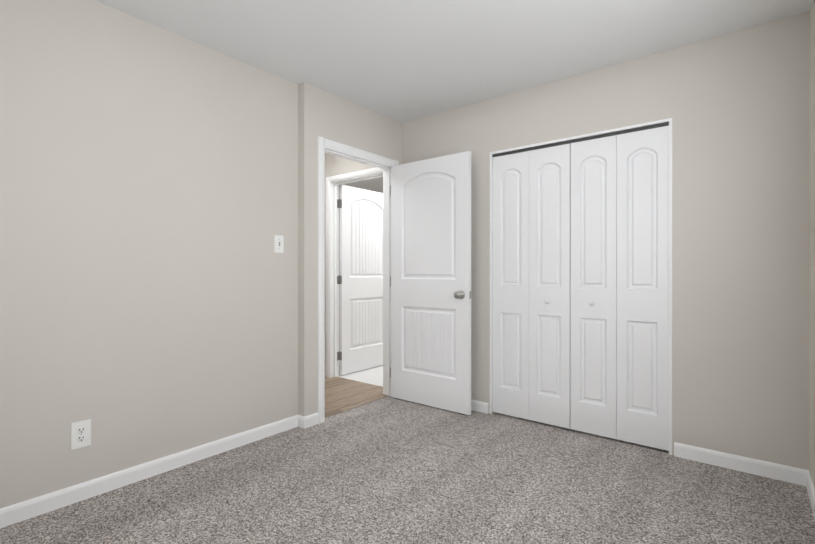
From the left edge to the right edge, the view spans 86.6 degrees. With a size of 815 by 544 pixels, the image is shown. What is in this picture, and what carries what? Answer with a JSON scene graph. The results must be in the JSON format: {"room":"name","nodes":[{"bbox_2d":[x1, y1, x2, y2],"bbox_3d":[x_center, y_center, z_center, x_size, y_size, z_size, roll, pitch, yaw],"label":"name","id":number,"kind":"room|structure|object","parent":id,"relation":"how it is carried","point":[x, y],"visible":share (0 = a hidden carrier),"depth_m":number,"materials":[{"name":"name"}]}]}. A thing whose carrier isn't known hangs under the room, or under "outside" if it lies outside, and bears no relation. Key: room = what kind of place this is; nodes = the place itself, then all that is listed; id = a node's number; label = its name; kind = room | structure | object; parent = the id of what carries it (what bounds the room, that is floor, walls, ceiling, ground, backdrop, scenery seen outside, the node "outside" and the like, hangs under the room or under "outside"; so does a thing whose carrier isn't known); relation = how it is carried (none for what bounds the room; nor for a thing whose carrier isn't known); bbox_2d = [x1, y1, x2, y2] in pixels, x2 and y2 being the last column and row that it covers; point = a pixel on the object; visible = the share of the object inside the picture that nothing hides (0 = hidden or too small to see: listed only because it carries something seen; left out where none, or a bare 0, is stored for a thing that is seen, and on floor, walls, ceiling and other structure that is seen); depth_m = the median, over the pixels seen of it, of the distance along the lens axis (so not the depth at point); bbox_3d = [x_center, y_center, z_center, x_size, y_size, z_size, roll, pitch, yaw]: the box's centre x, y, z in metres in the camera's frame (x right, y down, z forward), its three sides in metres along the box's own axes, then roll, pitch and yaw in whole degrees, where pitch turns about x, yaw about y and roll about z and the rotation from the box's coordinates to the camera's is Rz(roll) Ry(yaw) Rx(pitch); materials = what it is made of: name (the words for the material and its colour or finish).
{"room":"empty bedroom","nodes":[
{"label":"empty bedroom","id":0,"kind":"room"},
{"bbox_2d":[0,0,297,507],"bbox_3d":[-1.637,-0.119,2.110,0.120,2.440,2.600,0,0,38],"label":"wall","id":1,"kind":"structure","parent":0,"point":[148,212],"depth_m":2.27,"materials":[{"name":"paint"}]},
{"bbox_2d":[71,419,90,449],"bbox_3d":[-1.575,0.783,2.087,0.008,0.126,0.080,0,0,38],"label":"duplex electrical outlet","id":2,"kind":"object","parent":1,"relation":"attached to","point":[80,434],"visible":1,"depth_m":2.08,"materials":[{"name":"white plastic"}]},
{"bbox_2d":[0,415,297,528],"bbox_3d":[-1.548,1.060,2.117,0.013,0.081,2.480,0,0,38],"label":"baseboard","id":3,"kind":"structure","parent":1,"relation":"attached to","point":[33,507],"depth_m":2.25,"materials":[{"name":"paint"}]},
{"bbox_2d":[274,235,283,252],"bbox_3d":[-0.874,-0.192,2.959,0.019,0.118,0.072,0,0,38],"label":"light switch","id":4,"kind":"object","parent":1,"relation":"attached to","point":[278,243],"visible":1,"depth_m":2.96,"materials":[{"name":"white plastic"}]},
{"bbox_2d":[339,188,339,339],"bbox_3d":[-1.313,-0.124,6.781,0.120,2.440,2.720,0,0,38],"label":"wall","id":5,"kind":"structure","parent":0,"point":[339,267],"depth_m":6.96,"materials":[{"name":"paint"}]},
{"bbox_2d":[298,82,401,415],"bbox_3d":[-0.398,-0.120,3.558,0.120,2.440,1.210,0,0,38],"label":"wall","id":6,"kind":"structure","parent":0,"point":[309,114],"depth_m":3.11,"materials":[{"name":"paint"}]},
{"bbox_2d":[298,415,305,428],"bbox_3d":[-0.754,1.059,3.061,0.083,0.081,0.013,0,0,38],"label":"baseboard return","id":7,"kind":"object","parent":6,"relation":"attached to","point":[301,421],"visible":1,"depth_m":3.05,"materials":[{"name":"paint"}]},
{"bbox_2d":[304,412,318,427],"bbox_3d":[-0.684,1.059,3.092,0.013,0.081,0.122,0,0,38],"label":"baseboard","id":8,"kind":"structure","parent":6,"relation":"attached to","point":[312,419],"depth_m":3.09,"materials":[{"name":"paint"}]},
{"bbox_2d":[318,136,398,422],"bbox_3d":[-0.415,0.058,3.537,0.152,2.084,0.910,0,0,38],"label":"door frame","id":9,"kind":"structure","parent":6,"relation":"attached to","point":[338,149],"depth_m":3.42,"materials":[{"name":"paint"}]},
{"bbox_2d":[391,151,470,414],"bbox_3d":[0.170,0.085,3.546,0.790,2.010,0.173,0,0,38],"label":"room door","id":10,"kind":"structure","parent":6,"relation":"in","point":[431,282],"depth_m":3.50,"materials":[{"name":"paint"}]},
{"bbox_2d":[325,376,386,417],"bbox_3d":[-0.873,1.148,3.900,1.193,0.103,1.153,0,0,38],"label":"floor","id":11,"kind":"structure","parent":0,"point":[343,394],"depth_m":3.87,"materials":[{"name":"brown wood"}]},
{"bbox_2d":[337,340,382,386],"bbox_3d":[-0.337,1.147,5.977,2.650,0.100,2.767,0,0,38],"label":"floor","id":12,"kind":"structure","parent":0,"point":[373,375],"depth_m":4.59,"materials":[{"name":"white tile"}]},
{"bbox_2d":[0,396,814,543],"bbox_3d":[0.101,1.151,1.976,3.010,0.100,4.550,0,0,38],"label":"floor carpet","id":13,"kind":"object","parent":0,"point":[389,470],"visible":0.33,"depth_m":2.13,"materials":[{"name":"grey carpet"}]},
{"bbox_2d":[95,0,811,192],"bbox_3d":[-0.325,-1.391,3.569,5.660,0.100,6.520,0,0,38],"label":"ceiling","id":14,"kind":"structure","parent":0,"point":[402,61],"depth_m":2.46,"materials":[{"name":"paint"}]},
{"bbox_2d":[325,11,809,469],"bbox_3d":[0.650,-0.120,3.416,3.940,2.440,0.130,0,0,38],"label":"wall","id":15,"kind":"structure","parent":0,"point":[740,242],"depth_m":2.46,"materials":[{"name":"paint"}]},
{"bbox_2d":[326,167,382,377],"bbox_3d":[-0.455,0.057,4.287,0.910,2.084,0.152,0,0,38],"label":"door frame","id":16,"kind":"structure","parent":15,"relation":"attached to","point":[333,183],"depth_m":4.50,"materials":[{"name":"paint"}]},
{"bbox_2d":[339,185,382,374],"bbox_3d":[-0.464,0.083,4.872,0.173,2.010,0.790,0,0,38],"label":"hall door","id":17,"kind":"structure","parent":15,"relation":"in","point":[361,279],"depth_m":4.78,"materials":[{"name":"paint"}]},
{"bbox_2d":[471,399,488,413],"bbox_3d":[0.286,1.059,3.627,0.868,0.081,0.013,0,0,38],"label":"baseboard","id":18,"kind":"structure","parent":15,"relation":"attached to","point":[479,406],"depth_m":3.40,"materials":[{"name":"paint"}]},
{"bbox_2d":[493,151,528,419],"bbox_3d":[0.784,0.098,3.272,0.292,1.972,0.028,0,0,38],"label":"closet door","id":19,"kind":"structure","parent":15,"relation":"in","point":[510,284],"depth_m":3.26,"materials":[{"name":"paint"}]},
{"bbox_2d":[529,143,570,428],"bbox_3d":[1.004,0.098,3.076,0.292,1.972,0.062,0,0,38],"label":"closet door","id":20,"kind":"structure","parent":15,"relation":"in","point":[549,265],"depth_m":3.08,"materials":[{"name":"paint"}]},
{"bbox_2d":[490,118,671,454],"bbox_3d":[1.151,0.087,3.022,1.214,2.026,0.124,0,0,38],"label":"trim","id":21,"kind":"structure","parent":15,"relation":"attached to","point":[669,120],"depth_m":2.77,"materials":[{"name":"paint"}]},
{"bbox_2d":[493,122,668,156],"bbox_3d":[1.131,-0.898,2.996,1.178,0.021,0.037,0,0,38],"label":"door track","id":22,"kind":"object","parent":15,"relation":"attached to","point":[590,138],"depth_m":2.91,"materials":[{"name":"grey metal"}]},
{"bbox_2d":[570,135,616,438],"bbox_3d":[1.238,0.098,2.891,0.292,1.972,0.062,0,0,38],"label":"closet door","id":23,"kind":"structure","parent":15,"relation":"in","point":[593,348],"depth_m":2.89,"materials":[{"name":"paint"}]},
{"bbox_2d":[617,126,668,450],"bbox_3d":[1.478,0.098,2.721,0.292,1.972,0.028,0,0,38],"label":"closet door","id":24,"kind":"structure","parent":15,"relation":"in","point":[642,287],"depth_m":2.71,"materials":[{"name":"paint"}]},
{"bbox_2d":[674,442,807,485],"bbox_3d":[1.828,1.060,2.403,0.594,0.081,0.013,0,0,38],"label":"baseboard","id":25,"kind":"structure","parent":15,"relation":"attached to","point":[789,474],"depth_m":2.38,"materials":[{"name":"paint"}]},
{"bbox_2d":[809,0,814,488],"bbox_3d":[0.965,-0.118,0.740,0.120,2.440,3.690,0,0,38],"label":"wall","id":26,"kind":"structure","parent":0,"point":[812,258],"depth_m":2.11,"materials":[{"name":"paint"}]},
{"bbox_2d":[806,470,814,519],"bbox_3d":[0.950,1.062,0.829,0.013,0.081,3.570,0,0,38],"label":"baseboard","id":27,"kind":"structure","parent":26,"relation":"attached to","point":[810,488],"depth_m":2.06,"materials":[{"name":"paint"}]}
]}

